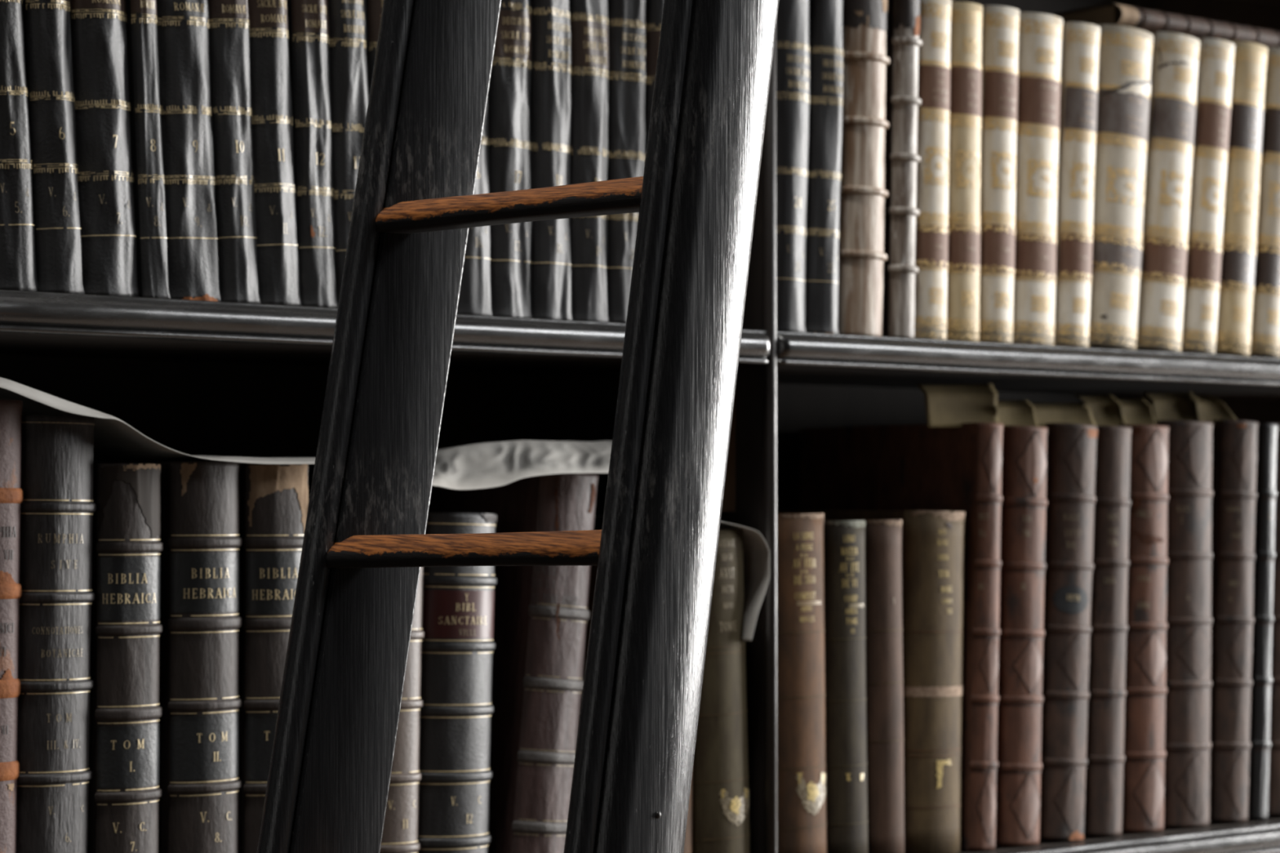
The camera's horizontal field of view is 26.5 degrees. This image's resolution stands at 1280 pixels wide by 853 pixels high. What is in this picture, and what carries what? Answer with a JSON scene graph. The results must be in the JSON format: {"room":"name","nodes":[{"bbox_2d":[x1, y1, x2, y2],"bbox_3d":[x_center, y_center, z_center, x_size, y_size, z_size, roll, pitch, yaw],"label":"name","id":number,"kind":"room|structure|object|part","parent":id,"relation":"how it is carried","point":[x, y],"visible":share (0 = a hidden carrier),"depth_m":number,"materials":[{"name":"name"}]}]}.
{"room":"library","nodes":[
{"label":"library","id":0,"kind":"room"},
{"bbox_3d":[2.960,1.682,1.040,12.000,0.100,8.200,1,-2,-38],"label":"floor","id":1,"kind":"structure","parent":0,"visible":0},
{"bbox_2d":[257,0,779,852],"bbox_3d":[-0.113,0.129,1.867,0.620,3.050,0.325,1,-2,-38],"label":"library ladder","id":2,"kind":"object","parent":1,"relation":"on","point":[366,546],"visible":1,"depth_m":1.86,"materials":[{"name":"black paint"}]},
{"bbox_2d":[0,0,1279,852],"bbox_3d":[0.133,0.253,2.751,2.930,2.859,0.400,1,-2,-38],"label":"bookcase","id":3,"kind":"object","parent":1,"relation":"on","point":[192,377],"visible":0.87,"depth_m":2.58,"materials":[{"name":"black paint"}]},
{"bbox_2d":[0,399,22,852],"bbox_3d":[-0.583,0.198,2.202,0.054,0.430,0.283,2,-2,-38],"label":"book","id":4,"kind":"object","parent":3,"relation":"on","point":[11,411],"visible":1,"depth_m":2.10,"materials":[{"name":"red leather"}]},
{"bbox_2d":[0,0,39,292],"bbox_3d":[-0.570,-0.304,2.213,0.069,0.407,0.266,1,-2,-38],"label":"book","id":5,"kind":"object","parent":3,"relation":"on","point":[18,264],"visible":0.99,"depth_m":2.11,"materials":[{"name":"black leather"}]},
{"bbox_2d":[22,0,85,294],"bbox_3d":[-0.538,-0.303,2.239,0.064,0.407,0.265,1,-2,-38],"label":"book","id":6,"kind":"object","parent":3,"relation":"on","point":[46,23],"visible":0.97,"depth_m":2.13,"materials":[{"name":"black leather"}]},
{"bbox_2d":[16,414,96,852],"bbox_3d":[-0.538,0.204,2.239,0.068,0.419,0.289,2,-3,-38],"label":"book","id":7,"kind":"object","parent":3,"relation":"on","point":[57,506],"visible":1,"depth_m":2.13,"materials":[{"name":"black leather"}]},
{"bbox_2d":[0,377,315,464],"bbox_3d":[-0.430,-0.004,2.275,0.400,0.072,0.236,1,-2,-38],"label":"paper sheet","id":8,"kind":"object","parent":7,"relation":"on","point":[114,439],"visible":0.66,"depth_m":2.22,"materials":[{"name":"white paper"}]},
{"bbox_2d":[69,0,140,297],"bbox_3d":[-0.503,-0.302,2.268,0.072,0.407,0.269,1,-2,-38],"label":"book","id":9,"kind":"object","parent":3,"relation":"on","point":[99,28],"visible":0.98,"depth_m":2.16,"materials":[{"name":"black leather"}]},
{"bbox_2d":[87,463,163,852],"bbox_3d":[-0.484,0.224,2.273,0.060,0.382,0.276,1,-2,-38],"label":"book","id":10,"kind":"object","parent":3,"relation":"on","point":[124,792],"visible":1,"depth_m":2.16,"materials":[{"name":"leather"}]},
{"bbox_2d":[126,0,170,298],"bbox_3d":[-0.472,-0.301,2.288,0.046,0.406,0.260,1,-2,-38],"label":"book","id":11,"kind":"object","parent":3,"relation":"on","point":[148,180],"visible":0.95,"depth_m":2.19,"materials":[{"name":"black leather"}]},
{"bbox_2d":[106,461,241,852],"bbox_3d":[-0.430,0.224,2.317,0.068,0.385,0.278,1,-2,-38],"label":"book","id":12,"kind":"object","parent":3,"relation":"on","point":[201,621],"visible":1,"depth_m":2.21,"materials":[{"name":"leather"}]},
{"bbox_2d":[156,0,221,301],"bbox_3d":[-0.445,-0.301,2.314,0.071,0.407,0.269,1,-2,-38],"label":"book","id":13,"kind":"object","parent":3,"relation":"on","point":[182,25],"visible":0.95,"depth_m":2.21,"materials":[{"name":"black leather"}]},
{"bbox_2d":[208,0,261,303],"bbox_3d":[-0.411,-0.300,2.338,0.060,0.406,0.264,1,-2,-38],"label":"book","id":14,"kind":"object","parent":3,"relation":"on","point":[228,31],"visible":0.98,"depth_m":2.23,"materials":[{"name":"black leather"}]},
{"bbox_2d":[238,463,308,852],"bbox_3d":[-0.377,0.226,2.358,0.066,0.384,0.277,1,-2,-38],"label":"book","id":15,"kind":"object","parent":3,"relation":"on","point":[273,499],"visible":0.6,"depth_m":2.25,"materials":[{"name":"leather"}]},
{"bbox_2d":[247,0,302,306],"bbox_3d":[-0.381,-0.299,2.362,0.063,0.407,0.266,1,-2,-38],"label":"book","id":16,"kind":"object","parent":3,"relation":"on","point":[277,263],"visible":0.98,"depth_m":2.26,"materials":[{"name":"black leather"}]},
{"bbox_3d":[-0.492,-0.083,2.291,1.282,0.029,0.317,1,-2,-38],"label":"shelf","id":17,"kind":"part","parent":3,"relation":"part of","materials":[{"name":"black wood"}]},
{"bbox_2d":[287,0,337,307],"bbox_3d":[-0.349,-0.298,2.387,0.054,0.406,0.263,1,-2,-38],"label":"book","id":18,"kind":"object","parent":3,"relation":"on","point":[308,42],"visible":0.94,"depth_m":2.28,"materials":[{"name":"black leather"}]},
{"bbox_2d":[328,0,368,303],"bbox_3d":[-0.320,-0.298,2.409,0.055,0.406,0.266,1,-2,-38],"label":"book","id":19,"kind":"object","parent":3,"relation":"on","point":[347,19],"visible":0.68,"depth_m":2.31,"materials":[{"name":"black leather"}]},
{"bbox_2d":[365,0,383,100],"bbox_3d":[-0.290,-0.297,2.434,0.041,0.405,0.265,-1,-1,-38],"label":"book","id":20,"kind":"object","parent":3,"relation":"on","point":[373,7],"visible":0.06,"depth_m":2.33,"materials":[{"name":"black leather"}]},
{"bbox_3d":[-0.387,-0.086,2.157,1.282,0.031,0.028,1,-2,-38],"label":"shelf moulding","id":21,"kind":"part","parent":3,"relation":"part of","materials":[{"name":"black paint"}]},
{"bbox_2d":[379,567,424,852],"bbox_3d":[-0.280,0.247,2.421,0.056,0.343,0.254,3,-3,-38],"label":"book","id":22,"kind":"object","parent":3,"relation":"on","point":[400,831],"visible":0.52,"depth_m":2.33,"materials":[{"name":"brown leather"}]},
{"bbox_2d":[417,511,497,852],"bbox_3d":[-0.230,0.249,2.465,0.083,0.342,0.263,3,-3,-38],"label":"book","id":23,"kind":"object","parent":3,"relation":"on","point":[458,645],"visible":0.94,"depth_m":2.36,"materials":[{"name":"black leather"}]},
{"bbox_2d":[456,96,492,315],"bbox_3d":[-0.223,-0.295,2.487,0.045,0.405,0.266,1,-2,-38],"label":"book","id":24,"kind":"object","parent":3,"relation":"on","point":[474,298],"visible":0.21,"depth_m":2.38,"materials":[{"name":"black leather"}]},
{"bbox_2d":[488,0,533,318],"bbox_3d":[-0.188,-0.294,2.516,0.048,0.405,0.266,1,-2,-38],"label":"book","id":25,"kind":"object","parent":3,"relation":"on","point":[509,146],"visible":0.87,"depth_m":2.41,"materials":[{"name":"black leather"}]},
{"bbox_2d":[428,473,598,852],"bbox_3d":[-0.152,0.232,2.534,0.099,0.382,0.276,1,-2,-38],"label":"book","id":26,"kind":"object","parent":3,"relation":"on","point":[541,613],"visible":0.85,"depth_m":2.43,"materials":[{"name":"brown leather"}]},
{"bbox_2d":[307,440,612,489],"bbox_3d":[-0.138,0.035,2.475,0.332,0.047,0.215,1,-2,-38],"label":"paper sheet","id":27,"kind":"object","parent":26,"relation":"on","point":[483,465],"visible":0.66,"depth_m":2.40,"materials":[{"name":"white paper"}]},
{"bbox_2d":[530,0,572,319],"bbox_3d":[-0.153,-0.293,2.542,0.044,0.405,0.265,1,-2,-38],"label":"book","id":28,"kind":"object","parent":3,"relation":"on","point":[551,51],"visible":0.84,"depth_m":2.44,"materials":[{"name":"black leather"}]},
{"bbox_2d":[568,0,608,322],"bbox_3d":[-0.120,-0.292,2.569,0.046,0.405,0.267,1,-2,-38],"label":"book","id":29,"kind":"object","parent":3,"relation":"on","point":[588,19],"visible":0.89,"depth_m":2.46,"materials":[{"name":"black leather"}]},
{"bbox_2d":[607,0,645,323],"bbox_3d":[-0.084,-0.292,2.597,0.045,0.405,0.265,2,-3,-38],"label":"book","id":30,"kind":"object","parent":3,"relation":"on","point":[626,18],"visible":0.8,"depth_m":2.49,"materials":[{"name":"black leather"}]},
{"bbox_2d":[579,565,693,852],"bbox_3d":[-0.026,0.269,2.571,0.042,0.310,0.210,2,-2,-38],"label":"book","id":31,"kind":"object","parent":3,"relation":"on","point":[688,837],"visible":0.06,"depth_m":2.56,"materials":[{"name":"brown fabric"}]},
{"bbox_3d":[0.020,0.152,2.898,2.870,2.490,0.015,1,-2,-38],"label":"panel","id":32,"kind":"part","parent":3,"relation":"part of","materials":[{"name":"black wood"}]},
{"bbox_2d":[644,0,664,158],"bbox_3d":[-0.051,-0.291,2.622,0.044,0.405,0.265,2,-3,-38],"label":"book","id":33,"kind":"object","parent":3,"relation":"on","point":[654,8],"visible":0.09,"depth_m":2.52,"materials":[{"name":"black leather"}]},
{"bbox_2d":[692,528,750,852],"bbox_3d":[0.016,0.261,2.601,0.069,0.326,0.219,-1,-1,-38],"label":"book","id":34,"kind":"object","parent":3,"relation":"on","point":[720,784],"visible":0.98,"depth_m":2.51,"materials":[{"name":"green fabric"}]},
{"bbox_2d":[595,515,769,641],"bbox_3d":[0.033,0.143,2.578,0.090,0.116,0.170,1,-2,-38],"label":"paper sheet","id":35,"kind":"object","parent":34,"relation":"on","point":[756,555],"visible":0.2,"depth_m":2.55,"materials":[{"name":"grey paper"}]},
{"bbox_2d":[776,0,809,332],"bbox_3d":[0.072,-0.288,2.721,0.049,0.405,0.266,3,-3,-38],"label":"book","id":36,"kind":"object","parent":3,"relation":"on","point":[793,51],"visible":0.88,"depth_m":2.61,"materials":[{"name":"black leather"}]},
{"bbox_2d":[777,513,826,852],"bbox_3d":[0.096,0.257,2.693,0.068,0.341,0.216,0,-2,-38],"label":"book","id":37,"kind":"object","parent":3,"relation":"on","point":[802,818],"visible":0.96,"depth_m":2.60,"materials":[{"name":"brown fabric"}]},
{"bbox_2d":[805,0,843,334],"bbox_3d":[0.108,-0.287,2.747,0.043,0.405,0.266,4,-4,-38],"label":"book","id":38,"kind":"object","parent":3,"relation":"on","point":[825,16],"visible":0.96,"depth_m":2.64,"materials":[{"name":"black leather"}]},
{"bbox_2d":[823,520,868,852],"bbox_3d":[0.144,0.261,2.729,0.052,0.334,0.213,1,-2,-38],"label":"book","id":39,"kind":"object","parent":3,"relation":"on","point":[844,540],"visible":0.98,"depth_m":2.64,"materials":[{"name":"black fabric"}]},
{"bbox_2d":[837,0,889,336],"bbox_3d":[0.149,-0.280,2.782,0.076,0.392,0.270,3,-3,-38],"label":"book","id":40,"kind":"object","parent":3,"relation":"on","point":[863,193],"visible":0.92,"depth_m":2.67,"materials":[{"name":"leather"}]},
{"bbox_2d":[824,519,904,852],"bbox_3d":[0.183,0.262,2.761,0.052,0.335,0.216,1,-2,-38],"label":"book","id":41,"kind":"object","parent":3,"relation":"on","point":[883,574],"visible":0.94,"depth_m":2.67,"materials":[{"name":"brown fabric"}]},
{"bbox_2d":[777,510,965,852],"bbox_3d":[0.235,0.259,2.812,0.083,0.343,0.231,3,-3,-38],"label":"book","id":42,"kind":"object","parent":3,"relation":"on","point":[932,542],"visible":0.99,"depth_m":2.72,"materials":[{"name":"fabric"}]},
{"bbox_2d":[799,422,1003,850],"bbox_3d":[0.272,0.216,2.873,0.050,0.434,0.281,1,-2,-38],"label":"book","id":43,"kind":"object","parent":3,"relation":"on","point":[909,467],"visible":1,"depth_m":2.78,"materials":[{"name":"leather"}]},
{"bbox_2d":[915,383,999,426],"bbox_3d":[0.328,-0.022,2.796,0.106,0.048,0.027,1,-2,-32],"label":"flap","id":44,"kind":"object","parent":43,"relation":"on","point":[947,405],"visible":0.98,"depth_m":2.79,"materials":[{"name":"beige paper"}]},
{"bbox_3d":[0.352,0.385,2.757,0.028,0.069,0.004,4,-4,-38],"label":"tooled panel","id":45,"kind":"part","parent":43,"relation":"part of","materials":[{"name":"leather"}]},
{"bbox_3d":[0.356,0.242,2.764,0.028,0.054,0.004,4,-4,-38],"label":"tooled panel","id":46,"kind":"part","parent":43,"relation":"part of","materials":[{"name":"leather"}]},
{"bbox_3d":[0.360,0.034,2.774,0.028,0.062,0.004,1,-2,-38],"label":"tooled panel","id":47,"kind":"part","parent":43,"relation":"part of","materials":[{"name":"leather"}]},
{"bbox_2d":[882,0,922,337],"bbox_3d":[0.194,-0.277,2.808,0.038,0.388,0.256,3,-3,-38],"label":"book","id":48,"kind":"object","parent":3,"relation":"on","point":[903,41],"visible":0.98,"depth_m":2.71,"materials":[{"name":"leather"}]},
{"bbox_2d":[914,0,951,340],"bbox_3d":[0.230,-0.257,2.824,0.047,0.348,0.232,3,-3,-38],"label":"book","id":49,"kind":"object","parent":3,"relation":"on","point":[932,230],"visible":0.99,"depth_m":2.73,"materials":[{"name":"beige leather"}]},
{"bbox_2d":[946,0,982,342],"bbox_3d":[0.265,-0.255,2.852,0.047,0.346,0.232,3,-3,-38],"label":"book","id":50,"kind":"object","parent":3,"relation":"on","point":[966,46],"visible":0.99,"depth_m":2.76,"materials":[{"name":"beige leather"}]},
{"bbox_2d":[978,4,1019,343],"bbox_3d":[0.305,-0.255,2.884,0.061,0.350,0.233,1,-2,-38],"label":"book","id":51,"kind":"object","parent":3,"relation":"on","point":[1000,24],"visible":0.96,"depth_m":2.79,"materials":[{"name":"beige leather"}]},
{"bbox_2d":[995,425,1047,846],"bbox_3d":[0.317,0.218,2.911,0.074,0.432,0.286,1,-2,-38],"label":"book","id":52,"kind":"object","parent":3,"relation":"on","point":[1024,464],"visible":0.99,"depth_m":2.80,"materials":[{"name":"leather"}]},
{"bbox_2d":[992,400,1038,426],"bbox_3d":[0.386,-0.012,2.832,0.058,0.032,0.027,1,-2,-27],"label":"flap","id":53,"kind":"object","parent":52,"relation":"on","point":[1010,412],"visible":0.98,"depth_m":2.83,"materials":[{"name":"beige paper"}]},
{"bbox_3d":[0.397,0.389,2.793,0.044,0.066,0.006,4,-4,-38],"label":"tooled panel","id":54,"kind":"part","parent":52,"relation":"part of","materials":[{"name":"leather"}]},
{"bbox_3d":[0.401,0.246,2.801,0.044,0.054,0.006,4,-4,-38],"label":"tooled panel","id":55,"kind":"part","parent":52,"relation":"part of","materials":[{"name":"leather"}]},
{"bbox_3d":[0.407,0.038,2.811,0.044,0.066,0.006,4,-4,-38],"label":"tooled panel","id":56,"kind":"part","parent":52,"relation":"part of","materials":[{"name":"leather"}]},
{"bbox_3d":[0.733,-0.060,3.038,1.544,0.032,0.028,1,-2,-38],"label":"shelf moulding","id":57,"kind":"part","parent":3,"relation":"part of","materials":[{"name":"black paint"}]},
{"bbox_3d":[0.627,-0.057,3.171,1.544,0.029,0.317,1,-2,-38],"label":"shelf","id":58,"kind":"part","parent":3,"relation":"part of","materials":[{"name":"black wood"}]},
{"bbox_2d":[1012,11,1062,346],"bbox_3d":[0.350,-0.254,2.921,0.080,0.349,0.236,1,-2,-38],"label":"book","id":59,"kind":"object","parent":3,"relation":"on","point":[1040,34],"visible":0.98,"depth_m":2.83,"materials":[{"name":"beige leather"}]},
{"bbox_2d":[1039,422,1097,839],"bbox_3d":[0.371,0.217,2.955,0.088,0.436,0.287,1,-2,-38],"label":"book","id":60,"kind":"object","parent":3,"relation":"on","point":[1071,448],"visible":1,"depth_m":2.84,"materials":[{"name":"brown leather"}]},
{"bbox_2d":[1031,402,1096,427],"bbox_3d":[0.442,-0.011,2.880,0.088,0.030,0.026,1,-2,-32],"label":"flap","id":61,"kind":"object","parent":60,"relation":"on","point":[1073,412],"visible":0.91,"depth_m":2.88,"materials":[{"name":"beige paper"}]},
{"bbox_3d":[0.450,0.389,2.835,0.048,0.066,0.007,5,-5,-38],"label":"tooled panel","id":62,"kind":"part","parent":60,"relation":"part of","materials":[{"name":"brown leather"}]},
{"bbox_3d":[0.456,0.246,2.844,0.048,0.055,0.007,5,-5,-38],"label":"tooled panel","id":63,"kind":"part","parent":60,"relation":"part of","materials":[{"name":"brown leather"}]},
{"bbox_3d":[0.465,0.036,2.857,0.048,0.065,0.007,5,-5,-38],"label":"tooled panel","id":64,"kind":"part","parent":60,"relation":"part of","materials":[{"name":"brown leather"}]},
{"bbox_2d":[1053,21,1100,347],"bbox_3d":[0.398,-0.251,2.957,0.069,0.346,0.233,1,-2,-38],"label":"book","id":65,"kind":"object","parent":3,"relation":"on","point":[1080,49],"visible":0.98,"depth_m":2.86,"materials":[{"name":"beige leather"}]},
{"bbox_2d":[1084,425,1131,836],"bbox_3d":[0.419,0.219,2.991,0.071,0.434,0.284,1,-2,-38],"label":"book","id":66,"kind":"object","parent":3,"relation":"on","point":[1105,756],"visible":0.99,"depth_m":2.88,"materials":[{"name":"brown leather"}]},
{"bbox_2d":[1075,395,1127,426],"bbox_3d":[0.496,-0.015,2.924,0.054,0.039,0.030,1,-2,-38],"label":"flap","id":67,"kind":"object","parent":66,"relation":"on","point":[1104,409],"visible":0.84,"depth_m":2.93,"materials":[{"name":"paper"}]},
{"bbox_3d":[0.627,0.456,3.156,1.544,0.029,0.317,1,-2,-38],"label":"shelf","id":68,"kind":"part","parent":3,"relation":"part of","materials":[{"name":"black wood"}]},
{"bbox_2d":[1088,24,1153,350],"bbox_3d":[0.451,-0.252,3.004,0.112,0.351,0.241,1,-2,-38],"label":"book","id":69,"kind":"object","parent":3,"relation":"on","point":[1125,52],"visible":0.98,"depth_m":2.91,"materials":[{"name":"leather"}]},
{"bbox_3d":[0.733,0.453,3.022,1.544,0.032,0.028,1,-2,-38],"label":"shelf moulding","id":70,"kind":"part","parent":3,"relation":"part of","materials":[{"name":"black paint"}]},
{"bbox_2d":[1118,424,1168,832],"bbox_3d":[0.465,0.219,3.029,0.078,0.436,0.288,1,-2,-38],"label":"book","id":71,"kind":"object","parent":3,"relation":"on","point":[1144,753],"visible":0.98,"depth_m":2.91,"materials":[{"name":"leather"}]},
{"bbox_2d":[1115,399,1156,425],"bbox_3d":[0.533,-0.014,2.950,0.051,0.034,0.026,1,-2,-26],"label":"flap","id":72,"kind":"object","parent":71,"relation":"on","point":[1135,411],"visible":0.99,"depth_m":2.95,"materials":[{"name":"beige paper"}]},
{"bbox_3d":[0.547,0.391,2.912,0.050,0.067,0.007,3,-3,-38],"label":"tooled panel","id":73,"kind":"part","parent":71,"relation":"part of","materials":[{"name":"leather"}]},
{"bbox_3d":[0.550,0.248,2.918,0.050,0.056,0.007,3,-3,-38],"label":"tooled panel","id":74,"kind":"part","parent":71,"relation":"part of","materials":[{"name":"leather"}]},
{"bbox_3d":[0.554,0.036,2.928,0.050,0.064,0.007,3,-3,-38],"label":"tooled panel","id":75,"kind":"part","parent":71,"relation":"part of","materials":[{"name":"leather"}]},
{"bbox_2d":[1136,31,1199,352],"bbox_3d":[0.514,-0.252,3.051,0.102,0.352,0.237,1,-2,-38],"label":"book","id":76,"kind":"object","parent":3,"relation":"on","point":[1175,56],"visible":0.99,"depth_m":2.95,"materials":[{"name":"beige leather"}]},
{"bbox_2d":[1049,2,1279,48],"bbox_3d":[0.582,-0.443,3.151,0.330,0.031,0.231,1,-2,-38],"label":"book","id":77,"kind":"object","parent":76,"relation":"on","point":[1148,20],"visible":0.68,"depth_m":3.02,"materials":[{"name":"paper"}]},
{"bbox_2d":[1155,420,1213,827],"bbox_3d":[0.520,0.218,3.074,0.086,0.442,0.290,1,-2,-38],"label":"book","id":78,"kind":"object","parent":3,"relation":"on","point":[1188,744],"visible":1,"depth_m":2.96,"materials":[{"name":"brown leather"}]},
{"bbox_2d":[1142,391,1205,422],"bbox_3d":[0.588,-0.019,3.006,0.078,0.039,0.026,1,-2,-31],"label":"flap","id":79,"kind":"object","parent":78,"relation":"on","point":[1165,406],"visible":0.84,"depth_m":3.00,"materials":[{"name":"paper"}]},
{"bbox_3d":[0.603,0.390,2.957,0.058,0.075,0.008,3,-3,-38],"label":"tooled panel","id":80,"kind":"part","parent":78,"relation":"part of","materials":[{"name":"brown leather"}]},
{"bbox_3d":[0.605,0.245,2.963,0.058,0.058,0.008,3,-3,-38],"label":"tooled panel","id":81,"kind":"part","parent":78,"relation":"part of","materials":[{"name":"brown leather"}]},
{"bbox_3d":[0.609,0.032,2.972,0.058,0.068,0.008,3,-3,-38],"label":"tooled panel","id":82,"kind":"part","parent":78,"relation":"part of","materials":[{"name":"brown leather"}]},
{"bbox_2d":[1181,37,1235,354],"bbox_3d":[0.564,-0.251,3.088,0.088,0.353,0.233,1,-2,-38],"label":"book","id":83,"kind":"object","parent":3,"relation":"on","point":[1216,56],"visible":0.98,"depth_m":2.99,"materials":[{"name":"beige leather"}]},
{"bbox_2d":[1209,419,1258,822],"bbox_3d":[0.581,0.218,3.119,0.078,0.445,0.286,1,-2,-38],"label":"book","id":84,"kind":"object","parent":3,"relation":"on","point":[1234,442],"visible":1,"depth_m":3.01,"materials":[{"name":"brown leather"}]},
{"bbox_2d":[1186,395,1236,426],"bbox_3d":[0.637,-0.018,3.032,0.062,0.036,0.023,1,-2,-29],"label":"flap","id":85,"kind":"object","parent":84,"relation":"on","point":[1209,408],"visible":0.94,"depth_m":3.03,"materials":[{"name":"beige paper"}]},
{"bbox_3d":[0.660,0.393,3.000,0.042,0.072,0.006,5,-4,-38],"label":"tooled panel","id":86,"kind":"part","parent":84,"relation":"part of","materials":[{"name":"brown leather"}]},
{"bbox_3d":[0.665,0.248,3.008,0.042,0.058,0.007,5,-4,-38],"label":"tooled panel","id":87,"kind":"part","parent":84,"relation":"part of","materials":[{"name":"brown leather"}]},
{"bbox_3d":[0.673,0.034,3.021,0.042,0.072,0.006,5,-4,-38],"label":"tooled panel","id":88,"kind":"part","parent":84,"relation":"part of","materials":[{"name":"brown leather"}]},
{"bbox_2d":[1215,40,1267,355],"bbox_3d":[0.607,-0.251,3.123,0.094,0.355,0.235,1,-2,-38],"label":"book","id":89,"kind":"object","parent":3,"relation":"on","point":[1234,320],"visible":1,"depth_m":3.03,"materials":[{"name":"beige leather"}]},
{"bbox_3d":[0.627,-0.570,3.187,1.544,0.029,0.317,1,-2,-38],"label":"shelf","id":90,"kind":"part","parent":3,"relation":"part of","materials":[{"name":"black wood"}]},
{"bbox_2d":[1248,423,1277,820],"bbox_3d":[0.617,0.220,3.142,0.046,0.441,0.278,1,-2,-38],"label":"book","id":91,"kind":"object","parent":3,"relation":"on","point":[1260,726],"visible":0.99,"depth_m":3.03,"materials":[{"name":"black leather"}]},
{"bbox_2d":[1249,47,1279,358],"bbox_3d":[0.653,-0.249,3.158,0.090,0.354,0.234,1,-2,-38],"label":"book","id":92,"kind":"object","parent":3,"relation":"on","point":[1265,325],"visible":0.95,"depth_m":3.06,"materials":[{"name":"beige leather"}]},
{"bbox_2d":[1258,422,1279,816],"bbox_3d":[0.651,0.220,3.178,0.095,0.443,0.290,1,-2,-38],"label":"book","id":93,"kind":"object","parent":3,"relation":"on","point":[1273,801],"visible":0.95,"depth_m":3.05,"materials":[{"name":"brown leather"}]}
]}

